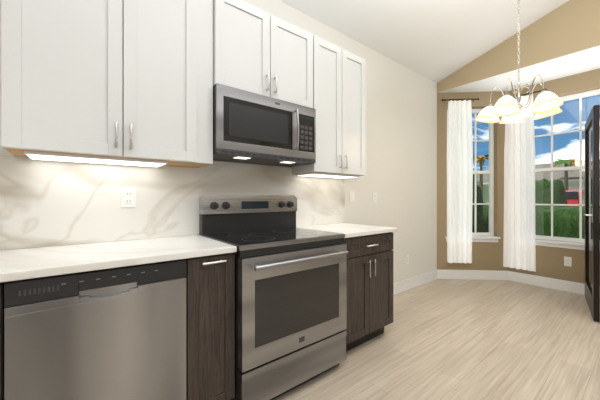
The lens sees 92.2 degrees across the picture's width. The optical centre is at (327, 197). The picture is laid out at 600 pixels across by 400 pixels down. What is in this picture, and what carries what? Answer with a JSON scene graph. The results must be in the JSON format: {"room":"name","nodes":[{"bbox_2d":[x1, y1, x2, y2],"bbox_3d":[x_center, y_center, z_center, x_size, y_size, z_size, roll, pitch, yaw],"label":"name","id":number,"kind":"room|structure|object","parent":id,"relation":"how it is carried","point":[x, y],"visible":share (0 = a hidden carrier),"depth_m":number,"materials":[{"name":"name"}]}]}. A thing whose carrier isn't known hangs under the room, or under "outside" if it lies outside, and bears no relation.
{"room":"kitchen","nodes":[
{"label":"kitchen","id":0,"kind":"room"},
{"bbox_2d":[0,0,436,283],"bbox_3d":[-1.147,-0.271,1.867,7.080,2.870,0.160,0,0,-41],"label":"wall","id":1,"kind":"structure","parent":0,"point":[399,178],"depth_m":3.50,"materials":[{"name":"white paint"}]},
{"bbox_2d":[1,0,212,167],"bbox_3d":[-1.104,-0.733,1.557,0.859,1.082,0.356,0,0,-41],"label":"upper cabinet","id":2,"kind":"object","parent":1,"relation":"attached to","point":[122,82],"visible":1,"depth_m":1.40,"materials":[{"name":"white paint"}]},
{"bbox_2d":[0,155,344,249],"bbox_3d":[-1.026,-0.007,1.851,3.162,0.513,0.017,0,0,-41],"label":"backsplash","id":3,"kind":"structure","parent":1,"relation":"attached to","point":[45,203],"depth_m":1.69,"materials":[{"name":"white stone"}]},
{"bbox_2d":[121,188,135,207],"bbox_3d":[-1.179,-0.003,1.699,0.072,0.116,0.008,0,0,-41],"label":"outlet","id":4,"kind":"object","parent":3,"relation":"attached to","point":[128,197],"visible":1,"depth_m":1.70,"materials":[{"name":"white plastic"}]},
{"bbox_2d":[213,0,312,107],"bbox_3d":[-0.493,-0.981,2.093,0.758,0.586,0.356,0,0,-41],"label":"upper cabinet","id":5,"kind":"object","parent":1,"relation":"attached to","point":[258,51],"visible":0.83,"depth_m":1.95,"materials":[{"name":"white paint"}]},
{"bbox_2d":[213,83,315,166],"bbox_3d":[-0.478,-0.476,2.076,0.756,0.420,0.400,0,0,-41],"label":"over-the-range microwave","id":6,"kind":"object","parent":5,"relation":"attached to","point":[251,127],"visible":1,"depth_m":1.92,"materials":[{"name":"silver metal"}]},
{"bbox_2d":[292,35,365,178],"bbox_3d":[0.025,-0.733,2.547,0.611,1.082,0.356,0,0,-41],"label":"upper cabinet","id":7,"kind":"object","parent":1,"relation":"attached to","point":[339,89],"visible":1,"depth_m":2.41,"materials":[{"name":"white paint"}]},
{"bbox_2d":[349,191,354,201],"bbox_3d":[0.250,-0.016,2.981,0.072,0.116,0.007,0,0,-41],"label":"switch plate","id":8,"kind":"object","parent":1,"relation":"attached to","point":[351,196],"visible":1,"depth_m":2.98,"materials":[{"name":"white plastic"}]},
{"bbox_2d":[373,193,376,202],"bbox_3d":[0.529,-0.001,3.224,0.072,0.116,0.008,0,0,-41],"label":"outlet","id":9,"kind":"object","parent":1,"relation":"attached to","point":[374,197],"visible":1,"depth_m":3.22,"materials":[{"name":"white plastic"}]},
{"bbox_2d":[405,255,408,263],"bbox_3d":[1.007,0.779,3.643,0.072,0.116,0.008,0,0,-41],"label":"outlet","id":10,"kind":"object","parent":1,"relation":"attached to","point":[406,259],"visible":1,"depth_m":3.63,"materials":[{"name":"white plastic"}]},
{"bbox_2d":[279,0,568,82],"bbox_3d":[0.886,-2.151,-0.446,7.090,0.990,6.400,0,0,-41],"label":"ceiling","id":11,"kind":"structure","parent":0,"point":[436,41],"depth_m":3.03,"materials":[{"name":"white paint"}]},
{"bbox_2d":[475,0,563,123],"bbox_3d":[1.633,-1.360,2.482,0.657,1.346,0.661,0,0,-41],"label":"chandelier","id":12,"kind":"object","parent":11,"relation":"hanging from","point":[507,107],"visible":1,"depth_m":2.41,"materials":[{"name":"white glass"}]},
{"bbox_2d":[273,279,599,399],"bbox_3d":[1.228,1.224,-0.146,8.000,0.120,6.400,0,0,-41],"label":"floor","id":13,"kind":"structure","parent":0,"point":[448,339],"depth_m":2.18,"materials":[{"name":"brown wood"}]},
{"bbox_2d":[0,282,5,399],"bbox_3d":[-1.635,0.723,0.888,0.912,0.882,0.662,0,0,-41],"label":"base cabinet","id":14,"kind":"object","parent":13,"relation":"on","point":[2,308],"visible":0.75,"depth_m":0.98,"materials":[{"name":"brown wood"}]},
{"bbox_2d":[0,235,236,282],"bbox_3d":[-1.346,0.265,1.151,1.758,0.030,0.648,0,0,-41],"label":"countertop","id":15,"kind":"structure","parent":14,"relation":"on","point":[25,263],"depth_m":1.27,"materials":[{"name":"stone"}]},
{"bbox_2d":[4,259,185,399],"bbox_3d":[-1.083,0.724,1.391,0.569,0.880,0.633,0,0,-41],"label":"dishwasher","id":16,"kind":"object","parent":13,"relation":"on","point":[118,333],"visible":1,"depth_m":1.13,"materials":[{"name":"silver metal"}]},
{"bbox_2d":[185,253,234,399],"bbox_3d":[-0.768,0.723,1.648,0.234,0.882,0.662,0,0,-41],"label":"base cabinet","id":17,"kind":"object","parent":13,"relation":"on","point":[210,327],"visible":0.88,"depth_m":1.43,"materials":[{"name":"brown wood"}]},
{"bbox_2d":[199,195,347,399],"bbox_3d":[-0.353,0.571,1.934,0.756,1.187,0.727,0,0,-41],"label":"range","id":18,"kind":"object","parent":13,"relation":"on","point":[290,303],"visible":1,"depth_m":1.71,"materials":[{"name":"silver metal"}]},
{"bbox_2d":[344,232,392,350],"bbox_3d":[0.126,0.723,2.432,0.610,0.882,0.662,0,0,-41],"label":"base cabinet","id":19,"kind":"object","parent":13,"relation":"on","point":[369,287],"visible":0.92,"depth_m":2.21,"materials":[{"name":"brown wood"}]},
{"bbox_2d":[298,223,396,237],"bbox_3d":[0.132,0.265,2.446,0.638,0.030,0.648,0,0,-41],"label":"countertop","id":20,"kind":"structure","parent":19,"relation":"on","point":[348,230],"depth_m":2.36,"materials":[{"name":"stone"}]},
{"bbox_2d":[437,91,507,270],"bbox_3d":[2.063,-0.226,4.184,1.303,2.780,0.160,0,0,4],"label":"wall","id":21,"kind":"structure","parent":0,"point":[487,255],"depth_m":4.11,"materials":[{"name":"beige paint"}]},
{"bbox_2d":[442,98,478,101],"bbox_3d":[1.863,-1.386,4.072,0.513,0.028,0.092,0,0,4],"label":"curtain rod","id":22,"kind":"object","parent":21,"relation":"attached to","point":[460,99],"visible":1,"depth_m":4.03,"materials":[{"name":"brown metal"}]},
{"bbox_2d":[447,100,472,263],"bbox_3d":[1.861,-0.228,4.043,0.353,2.285,0.065,0,0,5],"label":"curtain","id":23,"kind":"object","parent":22,"relation":"hanging from","point":[459,180],"visible":1,"depth_m":4.04,"materials":[{"name":"fabric"}]},
{"bbox_2d":[445,109,499,241],"bbox_3d":[2.060,-0.338,4.162,0.750,1.929,0.185,0,0,4],"label":"window","id":24,"kind":"structure","parent":21,"relation":"in","point":[489,236],"depth_m":4.19,"materials":[{"name":"white plastic"}]},
{"bbox_2d":[437,0,599,92],"bbox_3d":[3.552,-0.936,1.997,0.160,4.200,6.160,0,0,-41],"label":"wall","id":25,"kind":"structure","parent":0,"point":[569,27],"depth_m":3.20,"materials":[{"name":"beige paint"}]},
{"bbox_2d":[438,45,599,92],"bbox_3d":[3.094,-1.566,3.151,0.988,0.100,3.900,0,0,-41],"label":"ceiling","id":26,"kind":"structure","parent":0,"point":[585,60],"depth_m":3.47,"materials":[{"name":"white paint"}]},
{"bbox_2d":[508,68,599,283],"bbox_3d":[3.300,-0.226,3.332,0.160,2.780,2.420,0,0,-41],"label":"wall","id":27,"kind":"structure","parent":0,"point":[549,262],"depth_m":3.61,"materials":[{"name":"beige paint"}]},
{"bbox_2d":[393,270,584,294],"bbox_3d":[3.099,1.097,1.494,2.566,0.135,6.001,0,0,-41],"label":"baseboard","id":28,"kind":"structure","parent":27,"relation":"attached to","point":[529,279],"depth_m":3.89,"materials":[{"name":"white wood"}]},
{"bbox_2d":[533,89,599,249],"bbox_3d":[3.283,-0.338,3.317,0.185,1.929,1.854,0,0,-41],"label":"window","id":29,"kind":"structure","parent":27,"relation":"in","point":[560,242],"depth_m":3.65,"materials":[{"name":"white plastic"}]},
{"bbox_2d":[564,256,571,266],"bbox_3d":[2.979,0.789,3.569,0.008,0.116,0.072,0,0,-41],"label":"outlet","id":30,"kind":"object","parent":27,"relation":"attached to","point":[567,261],"visible":1,"depth_m":3.56,"materials":[{"name":"white plastic"}]},
{"bbox_2d":[584,105,599,321],"bbox_3d":[2.807,0.144,3.030,0.899,2.029,0.256,0,0,-41],"label":"door leaf","id":31,"kind":"structure","parent":27,"relation":"in","point":[592,210],"depth_m":2.73,"materials":[{"name":"black wood"}]},
{"label":"outside","id":32,"kind":"structure","parent":0,"visible":0},
{"bbox_3d":[39.576,1.204,44.098,123.600,0.040,130.000,0,0,-41],"label":"lawn","id":33,"kind":"structure","parent":32,"visible":0},
{"bbox_2d":[472,174,488,231],"bbox_3d":[2.471,0.284,5.499,0.837,1.800,0.991,0,0,-41],"label":"bush","id":34,"kind":"object","parent":33,"relation":"on","point":[480,223],"depth_m":5.26,"materials":[{"name":"green plant"}]},
{"bbox_2d":[473,155,488,199],"bbox_3d":[14.000,-1.358,26.253,2.510,5.085,2.272,0,0,-41],"label":"palm tree","id":35,"kind":"object","parent":33,"relation":"on","point":[481,163],"depth_m":26.25,"materials":[{"name":"plant"}]},
{"bbox_2d":[477,161,584,202],"bbox_3d":[28.141,-1.376,28.758,14.220,5.120,31.200,0,0,-41],"label":"house","id":36,"kind":"structure","parent":33,"relation":"on","point":[555,176],"depth_m":28.30,"materials":[{"name":"beige paint"}]},
{"bbox_2d":[483,178,584,238],"bbox_3d":[4.787,0.395,4.835,1.664,1.579,5.916,0,0,-41],"label":"hedge","id":37,"kind":"object","parent":33,"relation":"on","point":[545,228],"depth_m":4.96,"materials":[{"name":"green plant"}]},
{"bbox_2d":[545,159,584,189],"bbox_3d":[20.858,-1.169,25.259,3.074,4.708,3.222,0,0,-41],"label":"palm tree","id":38,"kind":"object","parent":33,"relation":"on","point":[565,165],"depth_m":25.00,"materials":[{"name":"green plant"}]},
{"bbox_3d":[12.163,1.174,20.074,22.500,0.020,130.000,0,0,-41],"label":"street","id":39,"kind":"object","parent":33,"relation":"on","visible":0},
{"bbox_2d":[565,190,584,206],"bbox_3d":[18.543,0.301,21.942,4.680,1.714,1.920,0,0,-41],"label":"suv","id":40,"kind":"object","parent":39,"relation":"on","point":[573,196],"depth_m":20.19,"materials":[{"name":"red paint"}]},
{"bbox_3d":[2.651,-1.386,3.880,0.092,0.028,0.514,0,0,-41],"label":"curtain rod","id":41,"kind":"object","parent":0,"visible":0},
{"bbox_2d":[503,94,535,271],"bbox_3d":[2.596,-0.203,3.898,0.065,2.335,0.381,0,0,-41],"label":"curtain","id":42,"kind":"object","parent":41,"relation":"hanging from","point":[519,201],"visible":0.94,"depth_m":3.90,"materials":[{"name":"fabric"}]}
]}

